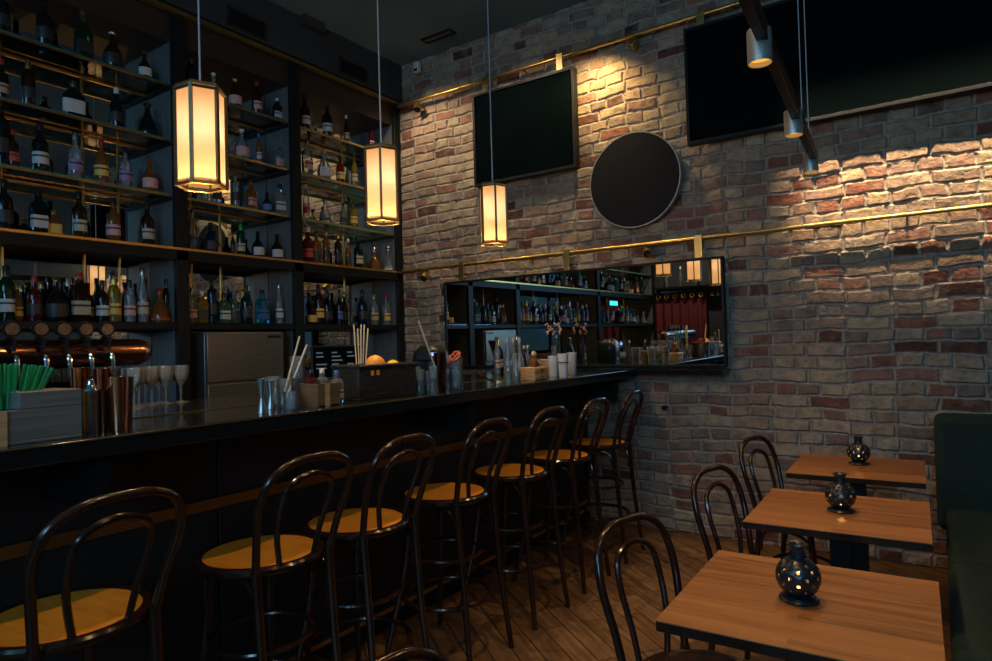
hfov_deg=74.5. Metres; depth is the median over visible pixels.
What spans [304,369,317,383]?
bottle
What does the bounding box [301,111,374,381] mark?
mirror
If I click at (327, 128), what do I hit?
bottle
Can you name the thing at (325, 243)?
bottle
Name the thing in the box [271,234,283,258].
bottle
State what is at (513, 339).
cruet bottle
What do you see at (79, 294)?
bottle
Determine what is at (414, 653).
bentwood chair
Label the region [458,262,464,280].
hanger
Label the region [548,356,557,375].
cup stack
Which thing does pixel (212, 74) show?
bottle
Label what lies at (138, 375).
goblet
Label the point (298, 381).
tumbler
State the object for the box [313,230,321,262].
bottle
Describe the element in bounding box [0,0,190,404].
shelving unit
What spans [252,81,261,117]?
bottle
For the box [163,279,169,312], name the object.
bottle
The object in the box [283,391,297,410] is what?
tumbler
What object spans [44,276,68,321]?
bottle
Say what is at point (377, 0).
lamp cord
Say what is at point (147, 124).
bottle
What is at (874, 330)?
wall
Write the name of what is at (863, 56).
wall screen
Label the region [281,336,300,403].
straw
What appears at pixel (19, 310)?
bottle
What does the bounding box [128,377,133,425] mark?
cocktail shaker
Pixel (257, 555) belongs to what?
bar stool
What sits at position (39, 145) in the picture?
bottle
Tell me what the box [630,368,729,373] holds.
wall ledge
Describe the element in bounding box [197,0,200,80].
lamp cord
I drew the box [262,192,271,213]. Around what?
bottle
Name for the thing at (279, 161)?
bottle
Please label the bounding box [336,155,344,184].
bottle
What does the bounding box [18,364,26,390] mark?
straw
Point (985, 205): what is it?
brass rail
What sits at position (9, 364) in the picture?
straw
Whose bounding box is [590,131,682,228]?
disc
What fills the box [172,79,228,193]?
pendant lantern
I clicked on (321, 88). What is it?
shelving unit
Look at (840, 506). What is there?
vase
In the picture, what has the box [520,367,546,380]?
drawer box
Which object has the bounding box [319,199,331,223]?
bottle
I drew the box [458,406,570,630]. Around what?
bar stool
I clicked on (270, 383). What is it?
jigger
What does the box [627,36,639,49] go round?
spotlight
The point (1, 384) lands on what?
straw
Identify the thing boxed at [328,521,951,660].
floor
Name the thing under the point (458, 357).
ring
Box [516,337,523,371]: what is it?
cruet bottle
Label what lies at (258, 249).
bottle
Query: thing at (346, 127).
bottle
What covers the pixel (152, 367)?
goblet
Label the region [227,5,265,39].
air vent
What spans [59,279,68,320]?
bottle
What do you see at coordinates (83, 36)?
bottle
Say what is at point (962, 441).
banquette
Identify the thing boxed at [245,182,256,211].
bottle
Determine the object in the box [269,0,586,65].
ceiling
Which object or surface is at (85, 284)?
bottle
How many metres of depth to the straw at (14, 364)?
1.79 m
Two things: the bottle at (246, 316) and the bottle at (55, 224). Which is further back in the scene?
the bottle at (246, 316)
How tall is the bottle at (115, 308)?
0.317 m
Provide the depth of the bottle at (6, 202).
3.77 m
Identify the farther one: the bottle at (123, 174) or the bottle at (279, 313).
the bottle at (279, 313)
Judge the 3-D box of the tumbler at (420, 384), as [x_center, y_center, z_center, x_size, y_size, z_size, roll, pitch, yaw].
[-0.369,0.245,3.150,0.060,0.115,0.060,-2,-1,34]
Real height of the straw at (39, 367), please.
0.195 m
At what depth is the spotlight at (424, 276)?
6.15 m
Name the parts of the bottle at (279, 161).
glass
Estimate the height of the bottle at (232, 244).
0.190 m
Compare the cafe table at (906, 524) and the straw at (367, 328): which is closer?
the cafe table at (906, 524)
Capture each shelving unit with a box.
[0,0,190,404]
[178,11,305,390]
[296,60,404,381]
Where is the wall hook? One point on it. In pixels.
(663, 407)
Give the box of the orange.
[365,355,384,364]
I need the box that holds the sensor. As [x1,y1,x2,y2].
[413,61,420,73]
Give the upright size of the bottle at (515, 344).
0.248 m
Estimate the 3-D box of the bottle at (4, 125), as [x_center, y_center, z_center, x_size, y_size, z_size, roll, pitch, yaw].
[-2.878,-1.129,3.792,0.079,0.355,0.077,-1,-1,-30]
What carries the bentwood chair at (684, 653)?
on the floor
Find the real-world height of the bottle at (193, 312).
0.263 m
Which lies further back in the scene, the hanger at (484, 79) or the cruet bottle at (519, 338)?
the hanger at (484, 79)
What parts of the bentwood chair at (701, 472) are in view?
leg, leg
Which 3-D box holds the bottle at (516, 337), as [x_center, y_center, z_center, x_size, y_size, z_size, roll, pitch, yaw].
[0.169,0.185,5.213,0.062,0.284,0.063,-2,-1,34]
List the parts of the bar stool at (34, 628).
leg, seat, leg, leg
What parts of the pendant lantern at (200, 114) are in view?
glass panel, glass panel, glass panel, glass panel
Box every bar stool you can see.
[0,486,185,660]
[193,451,353,660]
[295,433,435,660]
[384,417,513,660]
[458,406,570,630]
[512,397,610,593]
[561,390,644,563]
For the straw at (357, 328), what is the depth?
3.15 m
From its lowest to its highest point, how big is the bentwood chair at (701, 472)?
0.887 m
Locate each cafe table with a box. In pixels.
[655,550,945,660]
[743,488,932,568]
[786,453,925,571]
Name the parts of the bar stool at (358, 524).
leg, seat, leg, leg, leg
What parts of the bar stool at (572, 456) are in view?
leg, leg, seat, leg, leg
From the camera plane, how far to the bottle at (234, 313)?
5.00 m
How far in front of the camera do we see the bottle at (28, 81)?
3.89 m
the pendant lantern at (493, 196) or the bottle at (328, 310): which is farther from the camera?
the bottle at (328, 310)
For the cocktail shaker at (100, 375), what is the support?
on the bar counter
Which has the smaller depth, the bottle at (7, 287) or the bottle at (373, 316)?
the bottle at (7, 287)
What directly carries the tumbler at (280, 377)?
on the bar counter
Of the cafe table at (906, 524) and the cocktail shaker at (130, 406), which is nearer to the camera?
the cocktail shaker at (130, 406)
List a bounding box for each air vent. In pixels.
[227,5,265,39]
[339,56,367,83]
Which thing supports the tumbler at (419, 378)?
on the bar counter
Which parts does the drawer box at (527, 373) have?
drawer, drawer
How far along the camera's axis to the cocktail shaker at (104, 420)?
1.92 m
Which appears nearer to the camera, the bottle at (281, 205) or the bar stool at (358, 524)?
the bar stool at (358, 524)
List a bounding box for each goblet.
[117,368,136,383]
[123,367,140,405]
[123,368,142,409]
[129,367,147,407]
[136,366,153,404]
[142,366,159,405]
[149,365,166,403]
[156,366,173,404]
[172,365,188,402]
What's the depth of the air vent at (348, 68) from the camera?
5.90 m
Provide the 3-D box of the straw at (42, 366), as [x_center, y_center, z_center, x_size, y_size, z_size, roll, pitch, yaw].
[-1.293,0.195,1.807,0.070,0.195,0.008,-1,-1,-36]
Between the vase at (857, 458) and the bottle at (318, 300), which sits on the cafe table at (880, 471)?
the vase at (857, 458)
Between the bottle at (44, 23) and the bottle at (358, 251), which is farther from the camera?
the bottle at (358, 251)
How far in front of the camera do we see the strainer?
3.59 m
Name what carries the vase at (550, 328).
on the bar counter
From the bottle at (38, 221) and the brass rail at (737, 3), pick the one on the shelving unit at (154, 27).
the bottle at (38, 221)
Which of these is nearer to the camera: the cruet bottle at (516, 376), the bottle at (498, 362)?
the cruet bottle at (516, 376)
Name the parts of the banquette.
corner backrest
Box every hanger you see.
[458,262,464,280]
[482,76,488,91]
[556,53,563,70]
[563,250,570,269]
[694,235,702,257]
[696,9,704,24]
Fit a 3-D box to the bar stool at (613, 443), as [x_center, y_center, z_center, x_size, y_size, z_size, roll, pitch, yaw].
[0.738,0.964,4.479,0.528,1.114,0.431,-2,-1,31]
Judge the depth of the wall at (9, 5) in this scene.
5.06 m
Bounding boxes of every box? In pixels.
[0,388,81,446]
[299,382,340,406]
[330,362,417,400]
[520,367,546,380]
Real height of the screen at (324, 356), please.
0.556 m
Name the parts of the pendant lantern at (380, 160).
glass panel, glass panel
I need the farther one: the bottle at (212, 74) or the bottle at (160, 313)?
the bottle at (212, 74)
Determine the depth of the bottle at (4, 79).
3.79 m
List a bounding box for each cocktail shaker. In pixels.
[69,367,90,428]
[82,379,98,433]
[92,368,113,388]
[99,389,110,431]
[107,376,129,431]
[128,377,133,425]
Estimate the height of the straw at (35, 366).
0.196 m
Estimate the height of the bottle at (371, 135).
0.276 m
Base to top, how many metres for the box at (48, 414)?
0.135 m
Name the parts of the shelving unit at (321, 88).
brass rail, glass shelf, glass shelf, brass rail, shelf glass, panel, glass shelf, brass rail, rail, panel, post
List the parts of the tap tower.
lever, spout, lever, spout, lever, spout, lever, spout, lever, spout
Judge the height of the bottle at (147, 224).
0.310 m
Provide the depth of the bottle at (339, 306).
5.87 m
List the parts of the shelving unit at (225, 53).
panel, glass shelf, brass rail, rail, shelf glass, glass shelf, brass rail, glass shelf, brass rail, panel, post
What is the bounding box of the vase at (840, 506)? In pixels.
[825,472,856,513]
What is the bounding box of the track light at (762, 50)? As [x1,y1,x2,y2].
[738,0,818,173]
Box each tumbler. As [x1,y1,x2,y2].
[264,376,282,406]
[276,378,294,408]
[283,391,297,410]
[289,356,304,405]
[416,367,420,379]
[416,369,424,392]
[425,370,434,392]
[428,366,437,393]
[433,352,445,390]
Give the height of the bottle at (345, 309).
0.310 m
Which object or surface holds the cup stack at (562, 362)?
on the bar counter
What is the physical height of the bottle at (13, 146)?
0.232 m
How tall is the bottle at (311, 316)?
0.215 m
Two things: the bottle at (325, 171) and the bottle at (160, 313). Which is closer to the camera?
the bottle at (160, 313)
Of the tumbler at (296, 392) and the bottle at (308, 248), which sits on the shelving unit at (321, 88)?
the bottle at (308, 248)
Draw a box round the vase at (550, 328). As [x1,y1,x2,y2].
[545,323,561,370]
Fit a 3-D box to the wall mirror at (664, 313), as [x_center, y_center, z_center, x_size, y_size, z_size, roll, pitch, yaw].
[0.584,-0.094,5.334,2.524,0.785,0.050,-2,-1,34]
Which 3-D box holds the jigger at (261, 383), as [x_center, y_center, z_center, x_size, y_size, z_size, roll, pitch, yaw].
[-0.851,0.238,2.368,0.035,0.125,0.035,-2,-1,34]
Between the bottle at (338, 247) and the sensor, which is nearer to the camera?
the bottle at (338, 247)
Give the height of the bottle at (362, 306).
0.334 m
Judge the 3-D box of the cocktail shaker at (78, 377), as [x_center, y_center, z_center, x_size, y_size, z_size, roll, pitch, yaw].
[-1.296,0.211,2.034,0.060,0.190,0.060,-2,-1,34]
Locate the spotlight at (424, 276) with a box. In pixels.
[420,270,428,281]
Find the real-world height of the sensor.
0.100 m
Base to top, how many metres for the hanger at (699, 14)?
0.112 m
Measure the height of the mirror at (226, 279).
2.700 m
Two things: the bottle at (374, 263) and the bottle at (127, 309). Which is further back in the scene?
the bottle at (374, 263)
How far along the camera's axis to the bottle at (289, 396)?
2.67 m
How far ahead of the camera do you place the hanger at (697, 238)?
4.72 m
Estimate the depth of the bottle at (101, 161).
4.22 m
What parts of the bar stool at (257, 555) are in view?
leg, seat, leg, leg, leg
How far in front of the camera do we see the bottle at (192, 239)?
4.75 m
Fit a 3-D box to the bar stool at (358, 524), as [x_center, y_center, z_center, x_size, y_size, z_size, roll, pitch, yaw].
[-0.525,0.962,2.616,0.528,1.114,0.431,-2,-1,32]
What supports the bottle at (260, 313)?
on the shelving unit at (225, 53)
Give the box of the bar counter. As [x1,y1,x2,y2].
[0,369,637,660]
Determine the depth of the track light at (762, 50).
2.27 m
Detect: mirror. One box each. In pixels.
[185,67,269,332]
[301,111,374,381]
[443,256,727,366]
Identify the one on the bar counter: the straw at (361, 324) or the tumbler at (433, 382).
the tumbler at (433, 382)
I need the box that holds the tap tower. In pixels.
[0,320,151,379]
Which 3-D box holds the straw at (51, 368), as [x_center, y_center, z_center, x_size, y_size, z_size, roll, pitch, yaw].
[-1.284,0.199,1.820,0.087,0.189,0.008,-1,-1,-41]
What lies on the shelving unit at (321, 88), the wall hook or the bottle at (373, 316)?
the bottle at (373, 316)
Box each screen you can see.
[311,345,362,379]
[472,66,579,187]
[683,0,991,146]
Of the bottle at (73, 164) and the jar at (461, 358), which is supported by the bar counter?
the jar at (461, 358)
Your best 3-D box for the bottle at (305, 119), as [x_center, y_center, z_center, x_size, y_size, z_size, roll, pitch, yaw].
[-1.653,-1.879,5.646,0.088,0.310,0.089,-2,-1,32]
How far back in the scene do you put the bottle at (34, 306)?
3.88 m
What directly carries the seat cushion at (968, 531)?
on the banquette
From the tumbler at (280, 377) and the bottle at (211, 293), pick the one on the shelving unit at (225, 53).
the bottle at (211, 293)
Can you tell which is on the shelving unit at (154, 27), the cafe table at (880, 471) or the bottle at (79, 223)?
the bottle at (79, 223)
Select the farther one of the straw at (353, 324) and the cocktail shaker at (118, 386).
the straw at (353, 324)
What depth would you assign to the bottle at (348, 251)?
5.99 m
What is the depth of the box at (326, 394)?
2.58 m
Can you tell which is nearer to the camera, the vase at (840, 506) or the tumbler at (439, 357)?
the vase at (840, 506)
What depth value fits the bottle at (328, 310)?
5.75 m
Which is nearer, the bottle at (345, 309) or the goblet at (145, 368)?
the goblet at (145, 368)
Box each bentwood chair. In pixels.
[375,646,448,660]
[594,512,743,660]
[691,464,788,660]
[739,435,829,563]
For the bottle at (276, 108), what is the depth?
5.39 m
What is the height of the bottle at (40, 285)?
0.248 m
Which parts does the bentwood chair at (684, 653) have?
leg, seat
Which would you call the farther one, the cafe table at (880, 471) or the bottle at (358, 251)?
the bottle at (358, 251)
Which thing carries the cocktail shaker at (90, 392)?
on the bar counter
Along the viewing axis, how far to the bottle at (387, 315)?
6.39 m
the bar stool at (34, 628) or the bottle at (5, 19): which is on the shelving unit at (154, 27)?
the bottle at (5, 19)
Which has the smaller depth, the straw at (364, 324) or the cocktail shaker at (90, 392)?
the cocktail shaker at (90, 392)
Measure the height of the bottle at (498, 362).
0.276 m
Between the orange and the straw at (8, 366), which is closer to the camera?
the straw at (8, 366)
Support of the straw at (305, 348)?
in the tumbler at (292, 379)
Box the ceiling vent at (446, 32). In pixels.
[420,28,456,43]
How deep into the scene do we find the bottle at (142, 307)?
4.43 m
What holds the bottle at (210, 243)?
on the shelving unit at (225, 53)
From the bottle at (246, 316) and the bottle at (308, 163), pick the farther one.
the bottle at (308, 163)
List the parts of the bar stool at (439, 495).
leg, leg, seat, leg, leg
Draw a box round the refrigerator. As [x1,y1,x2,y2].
[190,332,283,398]
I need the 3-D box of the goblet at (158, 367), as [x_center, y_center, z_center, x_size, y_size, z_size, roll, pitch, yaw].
[-1.510,0.243,2.857,0.071,0.170,0.071,-2,-1,20]
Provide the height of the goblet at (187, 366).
0.170 m
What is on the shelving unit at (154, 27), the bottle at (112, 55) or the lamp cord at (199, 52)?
the bottle at (112, 55)
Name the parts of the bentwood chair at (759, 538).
leg, leg, leg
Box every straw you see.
[0,364,3,409]
[0,385,2,409]
[3,364,6,409]
[6,365,10,408]
[9,364,12,391]
[12,364,16,390]
[13,365,18,391]
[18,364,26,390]
[22,365,30,391]
[26,364,34,390]
[28,365,37,389]
[30,366,41,390]
[34,366,43,389]
[37,366,49,389]
[41,367,53,389]
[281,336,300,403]
[283,344,307,404]
[353,324,356,363]
[357,328,359,363]
[360,324,361,363]
[362,324,364,363]
[365,328,368,362]
[418,321,435,370]
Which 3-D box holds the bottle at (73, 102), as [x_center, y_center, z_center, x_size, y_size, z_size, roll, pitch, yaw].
[-2.670,-1.455,4.120,0.071,0.238,0.130,-3,-1,39]
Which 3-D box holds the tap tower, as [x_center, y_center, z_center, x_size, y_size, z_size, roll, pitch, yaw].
[-1.866,0.145,2.337,0.180,0.366,1.275,-2,-1,34]
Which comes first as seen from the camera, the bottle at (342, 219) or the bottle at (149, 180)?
the bottle at (149, 180)
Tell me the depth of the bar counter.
2.65 m
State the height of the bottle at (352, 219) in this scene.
0.263 m
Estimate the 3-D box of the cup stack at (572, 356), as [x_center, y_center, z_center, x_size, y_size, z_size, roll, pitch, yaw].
[0.541,0.231,4.636,0.072,0.150,0.072,-2,-1,34]
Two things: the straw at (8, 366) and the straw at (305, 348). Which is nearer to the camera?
the straw at (8, 366)
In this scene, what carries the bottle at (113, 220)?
on the shelving unit at (154, 27)
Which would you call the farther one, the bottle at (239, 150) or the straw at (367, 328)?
the bottle at (239, 150)
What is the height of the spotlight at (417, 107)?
0.129 m
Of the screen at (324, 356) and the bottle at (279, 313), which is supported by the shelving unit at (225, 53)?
the bottle at (279, 313)
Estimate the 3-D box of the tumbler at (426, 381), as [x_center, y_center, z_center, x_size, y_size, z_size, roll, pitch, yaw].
[-0.324,0.249,3.180,0.056,0.105,0.056,-2,-1,34]
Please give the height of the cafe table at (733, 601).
0.750 m
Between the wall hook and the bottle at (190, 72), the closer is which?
the bottle at (190, 72)
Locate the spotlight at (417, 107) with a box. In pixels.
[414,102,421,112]
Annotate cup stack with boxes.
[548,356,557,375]
[557,354,568,376]
[567,352,576,373]
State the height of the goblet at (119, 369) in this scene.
0.170 m
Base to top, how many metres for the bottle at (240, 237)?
0.259 m
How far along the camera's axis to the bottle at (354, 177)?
6.10 m
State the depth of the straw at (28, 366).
1.77 m
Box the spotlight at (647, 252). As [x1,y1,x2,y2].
[642,246,651,258]
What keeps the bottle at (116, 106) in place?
on the shelving unit at (154, 27)
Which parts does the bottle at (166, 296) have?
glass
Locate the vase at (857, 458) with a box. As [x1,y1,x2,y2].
[847,435,870,465]
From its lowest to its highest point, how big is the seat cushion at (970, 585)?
0.175 m
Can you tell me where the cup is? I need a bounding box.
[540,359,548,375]
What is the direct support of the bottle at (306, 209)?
on the shelving unit at (321, 88)
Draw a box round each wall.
[9,5,360,128]
[399,0,991,568]
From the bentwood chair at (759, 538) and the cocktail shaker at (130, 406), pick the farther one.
the bentwood chair at (759, 538)
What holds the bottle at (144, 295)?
on the shelving unit at (154, 27)
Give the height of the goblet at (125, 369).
0.170 m
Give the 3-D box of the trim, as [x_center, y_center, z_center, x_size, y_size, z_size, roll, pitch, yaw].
[-3.061,-2.436,3.599,0.465,0.360,7.120,-2,-1,34]
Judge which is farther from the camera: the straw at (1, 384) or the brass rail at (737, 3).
the brass rail at (737, 3)
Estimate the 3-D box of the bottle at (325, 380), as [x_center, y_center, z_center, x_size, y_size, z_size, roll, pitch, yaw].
[-0.707,0.224,2.652,0.042,0.138,0.043,-2,-1,34]
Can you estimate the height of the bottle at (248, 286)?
0.310 m
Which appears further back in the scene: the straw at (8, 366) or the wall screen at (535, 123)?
the wall screen at (535, 123)
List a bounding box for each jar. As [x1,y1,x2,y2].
[449,357,462,389]
[528,357,539,366]
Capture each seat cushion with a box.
[946,509,991,570]
[948,563,991,660]
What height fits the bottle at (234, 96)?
0.238 m
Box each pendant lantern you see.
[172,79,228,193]
[363,142,399,226]
[478,181,508,246]
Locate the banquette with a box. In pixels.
[933,413,991,660]
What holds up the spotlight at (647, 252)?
attached to the brass rail at (985, 205)
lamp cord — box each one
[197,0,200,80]
[377,0,381,142]
[487,0,492,180]
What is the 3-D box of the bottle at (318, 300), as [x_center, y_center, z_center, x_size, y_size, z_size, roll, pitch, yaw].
[-1.548,-0.223,5.700,0.090,0.356,0.092,-2,-1,22]
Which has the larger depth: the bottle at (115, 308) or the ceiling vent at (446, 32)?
the ceiling vent at (446, 32)
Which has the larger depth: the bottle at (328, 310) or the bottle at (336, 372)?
the bottle at (328, 310)
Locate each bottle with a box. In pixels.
[0,0,10,37]
[0,58,8,102]
[0,105,9,167]
[0,179,13,228]
[0,265,15,320]
[9,129,18,169]
[14,284,23,320]
[21,59,35,109]
[26,276,42,321]
[28,189,48,232]
[31,122,48,174]
[36,1,52,51]
[38,283,46,320]
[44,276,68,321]
[48,210,61,233]
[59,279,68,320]
[61,80,85,121]
[67,131,83,180]
[69,272,90,320]
[71,191,87,236]
[74,15,93,64]
[84,283,93,320]
[94,139,108,185]
[95,280,109,321]
[102,31,122,72]
[106,198,120,240]
[107,275,121,321]
[110,87,123,130]
[110,275,118,321]
[119,147,132,188]
[123,280,135,321]
[137,51,151,82]
[137,268,148,321]
[138,103,157,139]
[140,202,154,244]
[141,159,157,193]
[141,279,150,321]
[150,288,170,322]
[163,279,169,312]
[185,58,197,79]
[188,208,197,248]
[189,288,197,322]
[197,291,208,322]
[203,222,218,251]
[207,280,216,323]
[210,188,221,202]
[211,73,216,83]
[218,293,230,322]
[228,79,241,110]
[230,232,235,253]
[230,290,239,322]
[232,175,239,205]
[234,129,249,161]
[236,224,245,254]
[240,285,252,322]
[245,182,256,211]
[248,286,252,322]
[251,231,264,256]
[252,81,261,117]
[255,290,269,322]
[256,133,261,164]
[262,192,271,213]
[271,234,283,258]
[272,98,281,123]
[274,184,285,211]
[275,148,283,169]
[275,283,283,323]
[284,371,294,404]
[300,97,310,132]
[302,138,312,175]
[302,184,309,220]
[303,226,313,261]
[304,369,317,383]
[306,300,316,324]
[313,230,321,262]
[313,284,324,324]
[317,150,331,181]
[317,368,328,383]
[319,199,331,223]
[322,105,332,139]
[322,232,329,263]
[324,290,332,324]
[330,370,343,402]
[334,235,341,264]
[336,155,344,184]
[336,289,342,323]
[340,203,346,224]
[342,292,347,323]
[343,115,349,144]
[345,239,351,265]
[349,200,357,226]
[351,153,357,187]
[354,236,362,267]
[357,290,367,324]
[369,124,373,143]
[369,248,380,269]
[370,294,378,324]
[382,247,392,269]
[382,295,390,324]
[494,337,500,373]
[495,339,503,372]
[504,337,512,381]
[510,338,518,379]
[511,340,520,371]
[512,353,520,381]
[513,336,520,358]
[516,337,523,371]
[521,345,526,367]
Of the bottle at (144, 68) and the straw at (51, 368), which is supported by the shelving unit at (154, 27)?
the bottle at (144, 68)
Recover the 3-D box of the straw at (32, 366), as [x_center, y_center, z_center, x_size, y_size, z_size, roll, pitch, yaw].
[-1.301,0.193,1.794,0.055,0.198,0.008,-1,-1,-28]
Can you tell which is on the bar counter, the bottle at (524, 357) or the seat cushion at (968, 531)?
the bottle at (524, 357)
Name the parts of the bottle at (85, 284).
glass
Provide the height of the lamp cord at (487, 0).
1.808 m
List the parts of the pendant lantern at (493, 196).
glass panel, glass panel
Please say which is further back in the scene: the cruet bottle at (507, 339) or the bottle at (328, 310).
the bottle at (328, 310)
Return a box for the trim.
[158,0,402,102]
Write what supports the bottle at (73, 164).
on the shelving unit at (154, 27)
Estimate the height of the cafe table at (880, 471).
0.750 m
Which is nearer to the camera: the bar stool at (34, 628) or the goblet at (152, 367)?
the bar stool at (34, 628)
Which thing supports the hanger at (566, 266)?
hanging from the brass rail at (985, 205)
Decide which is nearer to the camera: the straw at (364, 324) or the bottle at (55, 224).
the straw at (364, 324)
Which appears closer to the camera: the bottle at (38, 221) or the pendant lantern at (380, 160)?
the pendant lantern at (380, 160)
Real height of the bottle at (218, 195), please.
0.212 m
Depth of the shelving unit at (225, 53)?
5.32 m
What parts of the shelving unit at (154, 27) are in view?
glass shelf, glass shelf, glass shelf, brass rail, brass rail, brass rail, panel, shelf glass, rail, panel, post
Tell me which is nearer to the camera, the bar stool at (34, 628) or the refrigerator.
the bar stool at (34, 628)
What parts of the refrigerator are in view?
door, door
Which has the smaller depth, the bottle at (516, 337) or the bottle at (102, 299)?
the bottle at (102, 299)
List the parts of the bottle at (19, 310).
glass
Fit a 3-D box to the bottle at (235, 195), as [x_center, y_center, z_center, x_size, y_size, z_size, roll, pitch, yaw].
[-2.018,-1.078,5.058,0.057,0.256,0.056,-1,-1,-40]
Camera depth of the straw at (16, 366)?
1.75 m
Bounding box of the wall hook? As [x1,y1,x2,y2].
[661,405,667,410]
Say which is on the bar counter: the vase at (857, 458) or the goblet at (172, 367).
the goblet at (172, 367)
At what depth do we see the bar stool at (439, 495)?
3.06 m
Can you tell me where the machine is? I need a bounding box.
[413,344,449,379]
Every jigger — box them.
[256,378,266,413]
[266,380,275,408]
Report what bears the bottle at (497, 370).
on the bar counter
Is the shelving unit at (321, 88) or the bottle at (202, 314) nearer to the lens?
the bottle at (202, 314)
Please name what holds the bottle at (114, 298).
on the shelving unit at (154, 27)
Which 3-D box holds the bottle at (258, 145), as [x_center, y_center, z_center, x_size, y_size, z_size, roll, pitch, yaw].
[-1.907,-1.459,5.245,0.048,0.248,0.049,-2,-1,39]
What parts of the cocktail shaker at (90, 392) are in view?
lid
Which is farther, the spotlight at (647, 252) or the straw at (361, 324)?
the spotlight at (647, 252)
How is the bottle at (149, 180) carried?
on the shelving unit at (154, 27)
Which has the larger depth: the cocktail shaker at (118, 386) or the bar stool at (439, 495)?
the bar stool at (439, 495)
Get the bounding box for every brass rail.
[397,1,739,108]
[402,203,991,272]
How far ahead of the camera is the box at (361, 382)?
2.88 m
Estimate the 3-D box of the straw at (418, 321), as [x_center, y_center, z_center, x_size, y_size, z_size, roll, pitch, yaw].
[-0.320,0.119,3.190,0.009,0.329,0.168,-2,-1,36]
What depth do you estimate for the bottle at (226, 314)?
4.94 m
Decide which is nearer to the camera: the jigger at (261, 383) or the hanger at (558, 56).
the jigger at (261, 383)
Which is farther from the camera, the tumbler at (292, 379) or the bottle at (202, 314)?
the bottle at (202, 314)
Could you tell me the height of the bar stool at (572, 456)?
1.114 m
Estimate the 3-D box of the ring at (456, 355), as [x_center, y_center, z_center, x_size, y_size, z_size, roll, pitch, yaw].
[-0.195,0.145,3.321,0.024,0.062,0.063,-2,-1,34]
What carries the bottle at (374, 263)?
on the shelving unit at (321, 88)
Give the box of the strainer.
[472,369,503,383]
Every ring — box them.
[449,355,460,361]
[453,353,459,364]

